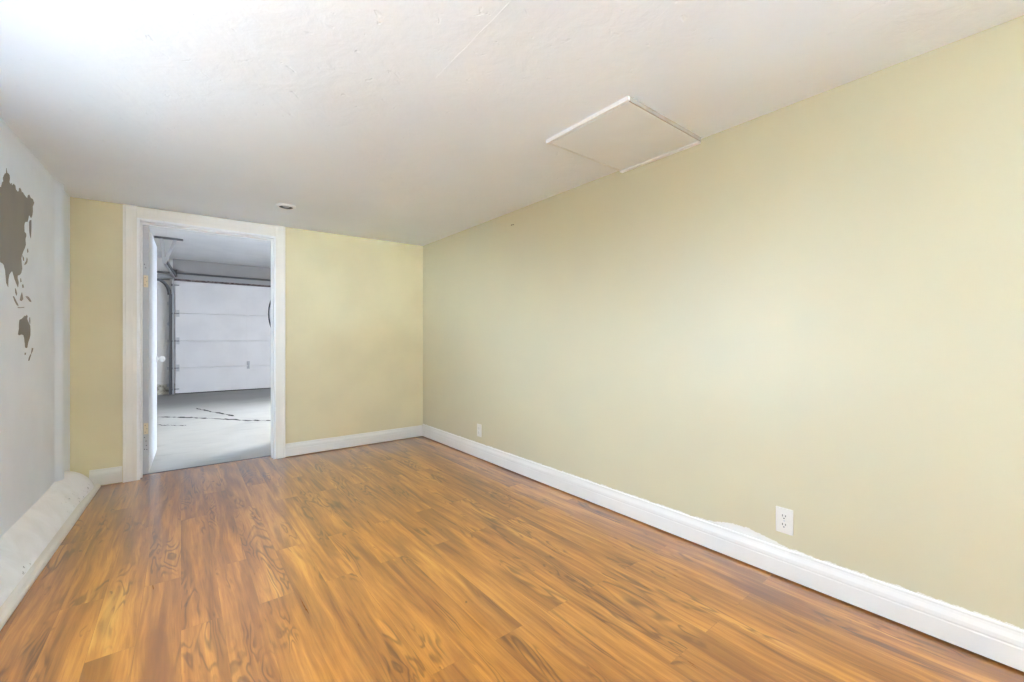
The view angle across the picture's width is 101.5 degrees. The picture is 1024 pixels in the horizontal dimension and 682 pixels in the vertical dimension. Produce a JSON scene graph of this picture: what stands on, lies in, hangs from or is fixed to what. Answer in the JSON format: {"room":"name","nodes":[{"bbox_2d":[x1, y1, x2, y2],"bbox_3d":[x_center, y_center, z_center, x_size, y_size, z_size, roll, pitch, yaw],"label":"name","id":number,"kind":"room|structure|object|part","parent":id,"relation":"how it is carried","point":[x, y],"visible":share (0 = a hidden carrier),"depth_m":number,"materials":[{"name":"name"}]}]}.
{"room":"empty room","nodes":[
{"label":"empty room","id":0,"kind":"room"},
{"bbox_2d":[0,118,69,537],"bbox_3d":[-1.175,0.069,0.188,0.225,2.222,6.961,0,0,-37],"label":"wall","id":1,"kind":"structure","parent":0,"point":[35,392],"depth_m":2.37,"materials":[{"name":"grey paint"}]},
{"bbox_2d":[0,168,33,360],"bbox_3d":[-2.409,-0.360,1.987,0.001,0.934,0.873,0,0,-37],"label":"wall decal","id":2,"kind":"object","parent":1,"relation":"attached to","point":[16,208],"visible":1,"depth_m":2.08,"materials":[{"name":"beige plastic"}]},
{"bbox_2d":[0,471,93,606],"bbox_3d":[-1.051,0.990,0.279,0.173,0.184,6.945,0,0,-37],"label":"curb","id":3,"kind":"object","parent":1,"relation":"attached to","point":[24,542],"visible":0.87,"depth_m":2.18,"materials":[{"name":"white paint"}]},
{"bbox_2d":[0,483,100,629],"bbox_3d":[-1.000,1.064,0.305,0.034,0.032,6.921,0,0,-37],"label":"trim","id":4,"kind":"structure","parent":1,"relation":"attached to","point":[13,600],"depth_m":1.99,"materials":[{"name":"white paint"}]},
{"bbox_2d":[143,225,270,267],"bbox_3d":[-3.963,-1.870,7.260,6.000,0.150,7.596,0,0,-38],"label":"ceiling","id":5,"kind":"structure","parent":0,"point":[195,246],"depth_m":8.11,"materials":[{"name":"white paint"}]},
{"bbox_2d":[146,388,270,473],"bbox_3d":[-4.005,1.235,7.313,6.000,0.151,7.460,0,0,-38],"label":"floor","id":6,"kind":"structure","parent":0,"point":[205,428],"depth_m":5.54,"materials":[{"name":"concrete"}]},
{"bbox_2d":[157,257,270,394],"bbox_3d":[-6.265,-0.242,10.167,6.000,3.105,0.180,0,0,-38],"label":"wall","id":7,"kind":"structure","parent":0,"point":[162,297],"depth_m":9.04,"materials":[{"name":"white paint"}]},
{"bbox_2d":[154,236,270,394],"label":"garage door","id":8,"kind":"structure","parent":7,"relation":"in","point":[204,342],"depth_m":9.59,"materials":[{"name":"white metal"}]},
{"bbox_2d":[174,279,270,286],"bbox_3d":[-6.289,-1.341,9.988,2.780,0.038,0.070,0,0,-38],"label":"seal","id":9,"kind":"object","parent":8,"relation":"attached to","point":[187,280],"visible":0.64,"depth_m":9.63,"materials":[{"name":"black rubber"}]},
{"bbox_3d":[-6.269,-0.962,9.963,2.736,0.700,0.007,0,0,-38],"label":"panel frame","id":10,"kind":"part","parent":8,"relation":"part of","materials":[{"name":"white metal"}]},
{"bbox_3d":[-6.269,-0.303,9.963,2.736,0.586,0.007,0,0,-38],"label":"panel frame","id":11,"kind":"part","parent":8,"relation":"part of","materials":[{"name":"white metal"}]},
{"bbox_3d":[-6.269,0.294,9.963,2.736,0.576,0.007,0,0,-38],"label":"panel frame","id":12,"kind":"part","parent":8,"relation":"part of","materials":[{"name":"white metal"}]},
{"bbox_3d":[-6.269,0.869,9.963,2.736,0.542,0.007,0,0,-38],"label":"panel frame","id":13,"kind":"part","parent":8,"relation":"part of","materials":[{"name":"white metal"}]},
{"bbox_3d":[-6.283,-0.962,9.980,2.740,0.708,0.040,0,0,-38],"label":"door panel","id":14,"kind":"part","parent":8,"relation":"part of","materials":[{"name":"white metal"}]},
{"bbox_3d":[-6.283,-0.303,9.980,2.740,0.594,0.040,0,0,-38],"label":"door panel","id":15,"kind":"part","parent":8,"relation":"part of","materials":[{"name":"white metal"}]},
{"bbox_3d":[-6.283,0.294,9.980,2.740,0.584,0.040,0,0,-38],"label":"door panel","id":16,"kind":"part","parent":8,"relation":"part of","materials":[{"name":"white metal"}]},
{"bbox_3d":[-6.283,0.869,9.980,2.740,0.550,0.040,0,0,-38],"label":"door panel","id":17,"kind":"part","parent":8,"relation":"part of","materials":[{"name":"white metal"}]},
{"bbox_2d":[157,273,270,284],"bbox_3d":[-6.194,-1.403,10.077,5.600,0.085,0.050,0,0,-38],"label":"header board","id":18,"kind":"object","parent":7,"relation":"attached to","point":[169,276],"visible":0.29,"depth_m":9.54,"materials":[{"name":"white wood"}]},
{"bbox_2d":[173,259,270,281],"bbox_3d":[-5.705,-1.620,10.475,4.340,0.350,0.032,0,0,-38],"label":"header panel","id":19,"kind":"object","parent":7,"relation":"attached to","point":[184,266],"visible":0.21,"depth_m":9.66,"materials":[{"name":"grey paint"}]},
{"bbox_2d":[70,197,422,484],"bbox_3d":[-1.667,-0.297,4.320,5.950,2.995,0.136,0,0,-38],"label":"wall","id":20,"kind":"structure","parent":0,"point":[354,305],"depth_m":4.04,"materials":[{"name":"yellow paint"}]},
{"bbox_2d":[89,466,121,484],"bbox_3d":[-3.044,1.014,3.133,0.177,0.117,0.016,0,0,-38],"label":"baseboard","id":21,"kind":"structure","parent":20,"relation":"attached to","point":[104,476],"depth_m":3.13,"materials":[{"name":"white paint"}]},
{"bbox_2d":[143,226,164,473],"bbox_3d":[-3.229,0.072,3.746,0.172,2.004,0.914,0,0,-38],"label":"door","id":22,"kind":"structure","parent":20,"relation":"in","point":[150,358],"depth_m":3.45,"materials":[{"name":"white paint"}]},
{"bbox_3d":[-3.435,0.175,4.090,0.067,0.062,0.062,0,0,-38],"label":"knob","id":23,"kind":"part","parent":22,"relation":"part of","materials":[{"name":"silver metal"}]},
{"bbox_2d":[123,204,284,482],"bbox_3d":[-2.579,0.010,3.587,1.106,2.140,0.158,0,0,-38],"label":"door frame","id":24,"kind":"structure","parent":20,"relation":"attached to","point":[134,217],"depth_m":3.30,"materials":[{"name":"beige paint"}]},
{"bbox_3d":[-2.938,0.017,3.214,0.080,2.125,0.020,0,0,-38],"label":"casing","id":25,"kind":"part","parent":24,"relation":"part of","materials":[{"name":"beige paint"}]},
{"bbox_3d":[-2.537,-1.004,3.533,0.946,0.099,0.018,0,0,-38],"label":"casing","id":26,"kind":"part","parent":24,"relation":"part of","materials":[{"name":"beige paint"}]},
{"bbox_3d":[-2.134,0.010,3.851,0.080,2.139,0.020,0,0,-38],"label":"casing","id":27,"kind":"part","parent":24,"relation":"part of","materials":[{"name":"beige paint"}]},
{"bbox_2d":[268,300,270,326],"bbox_3d":[-2.216,-0.255,4.005,0.213,0.433,0.025,0,0,-38],"label":"cable","id":28,"kind":"object","parent":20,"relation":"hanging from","point":[270,300],"visible":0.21,"depth_m":3.94,"materials":[{"name":"black rubber"}]},
{"bbox_2d":[285,425,421,456],"bbox_3d":[-1.562,1.014,4.307,1.382,0.117,0.016,0,0,-38],"label":"baseboard","id":29,"kind":"structure","parent":20,"relation":"attached to","point":[304,447],"depth_m":4.24,"materials":[{"name":"white paint"}]},
{"bbox_2d":[0,0,1023,245],"bbox_3d":[0.050,-1.122,1.030,3.357,0.222,7.154,0,0,-38],"label":"ceiling","id":30,"kind":"structure","parent":0,"point":[414,122],"depth_m":1.70,"materials":[{"name":"white paint"}]},
{"bbox_2d":[276,203,295,209],"bbox_3d":[-1.770,-1.050,3.274,0.136,0.013,0.136,0,0,-38],"label":"recessed light","id":31,"kind":"object","parent":30,"relation":"in","point":[280,205],"visible":1,"depth_m":3.26,"materials":[{"name":"white metal"}]},
{"bbox_2d":[546,96,701,172],"bbox_3d":[0.594,-1.054,2.204,0.646,0.031,0.516,0,0,-38],"label":"ceiling hatch","id":32,"kind":"object","parent":30,"relation":"attached to","point":[627,134],"visible":1,"depth_m":2.15,"materials":[{"name":"white paint"}]},
{"bbox_3d":[0.433,-1.056,2.398,0.604,0.026,0.010,0,0,-38],"label":"edge trim","id":33,"kind":"part","parent":32,"relation":"part of","materials":[{"name":"white paint"}]},
{"bbox_3d":[0.346,-1.051,2.008,0.013,0.021,0.515,0,0,-38],"label":"edge trim","id":34,"kind":"part","parent":32,"relation":"part of","materials":[{"name":"white wood"}]},
{"bbox_3d":[0.834,-1.057,2.402,0.025,0.026,0.503,0,0,-38],"label":"edge trim","id":35,"kind":"part","parent":32,"relation":"part of","materials":[{"name":"white wood"}]},
{"bbox_3d":[0.751,-1.053,2.003,0.615,0.029,0.006,0,0,-38],"label":"edge trim","id":36,"kind":"part","parent":32,"relation":"part of","materials":[{"name":"white wood"}]},
{"bbox_2d":[0,436,1023,681],"bbox_3d":[0.028,1.140,1.098,3.307,0.120,7.287,0,0,-38],"label":"floor","id":37,"kind":"structure","parent":0,"point":[415,559],"depth_m":1.76,"materials":[{"name":"brown wood"}]},
{"bbox_2d":[143,455,270,474],"bbox_3d":[-2.627,1.119,3.651,0.912,0.083,0.013,0,0,-38],"label":"threshold","id":38,"kind":"object","parent":37,"relation":"attached to","point":[269,455],"visible":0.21,"depth_m":3.62,"materials":[{"name":"wood"}]},
{"bbox_2d":[423,15,1023,629],"bbox_3d":[1.205,0.049,2.073,0.150,2.262,6.954,0,0,-38],"label":"wall","id":39,"kind":"structure","parent":0,"point":[812,307],"depth_m":1.85,"materials":[{"name":"yellow paint"}]},
{"bbox_2d":[477,424,481,436],"bbox_3d":[-0.302,0.823,3.849,0.009,0.115,0.070,0,0,-38],"label":"wall outlet","id":40,"kind":"object","parent":39,"relation":"attached to","point":[479,426],"visible":1,"depth_m":3.84,"materials":[{"name":"white plastic"}]},
{"bbox_2d":[422,424,1023,671],"bbox_3d":[1.140,1.008,2.022,0.016,0.127,6.952,0,0,-38],"label":"baseboard","id":41,"kind":"structure","parent":39,"relation":"attached to","point":[1000,642],"depth_m":1.84,"materials":[{"name":"white paint"}]},
{"bbox_2d":[776,506,792,535],"bbox_3d":[1.239,0.818,1.902,0.009,0.115,0.070,0,0,-38],"label":"wall outlet","id":42,"kind":"object","parent":39,"relation":"attached to","point":[784,517],"visible":1,"depth_m":1.90,"materials":[{"name":"white plastic"}]},
{"bbox_2d":[780,513,787,519],"bbox_3d":[1.237,0.798,1.901,0.003,0.027,0.034,0,0,-38],"label":"receptacle","id":43,"kind":"object","parent":42,"relation":"attached to","point":[783,516],"depth_m":1.90,"materials":[{"name":"white plastic"}]},
{"bbox_2d":[780,521,787,528],"bbox_3d":[1.237,0.838,1.901,0.003,0.027,0.034,0,0,-38],"label":"receptacle","id":44,"kind":"object","parent":42,"relation":"attached to","point":[783,524],"depth_m":1.90,"materials":[{"name":"white plastic"}]}
]}

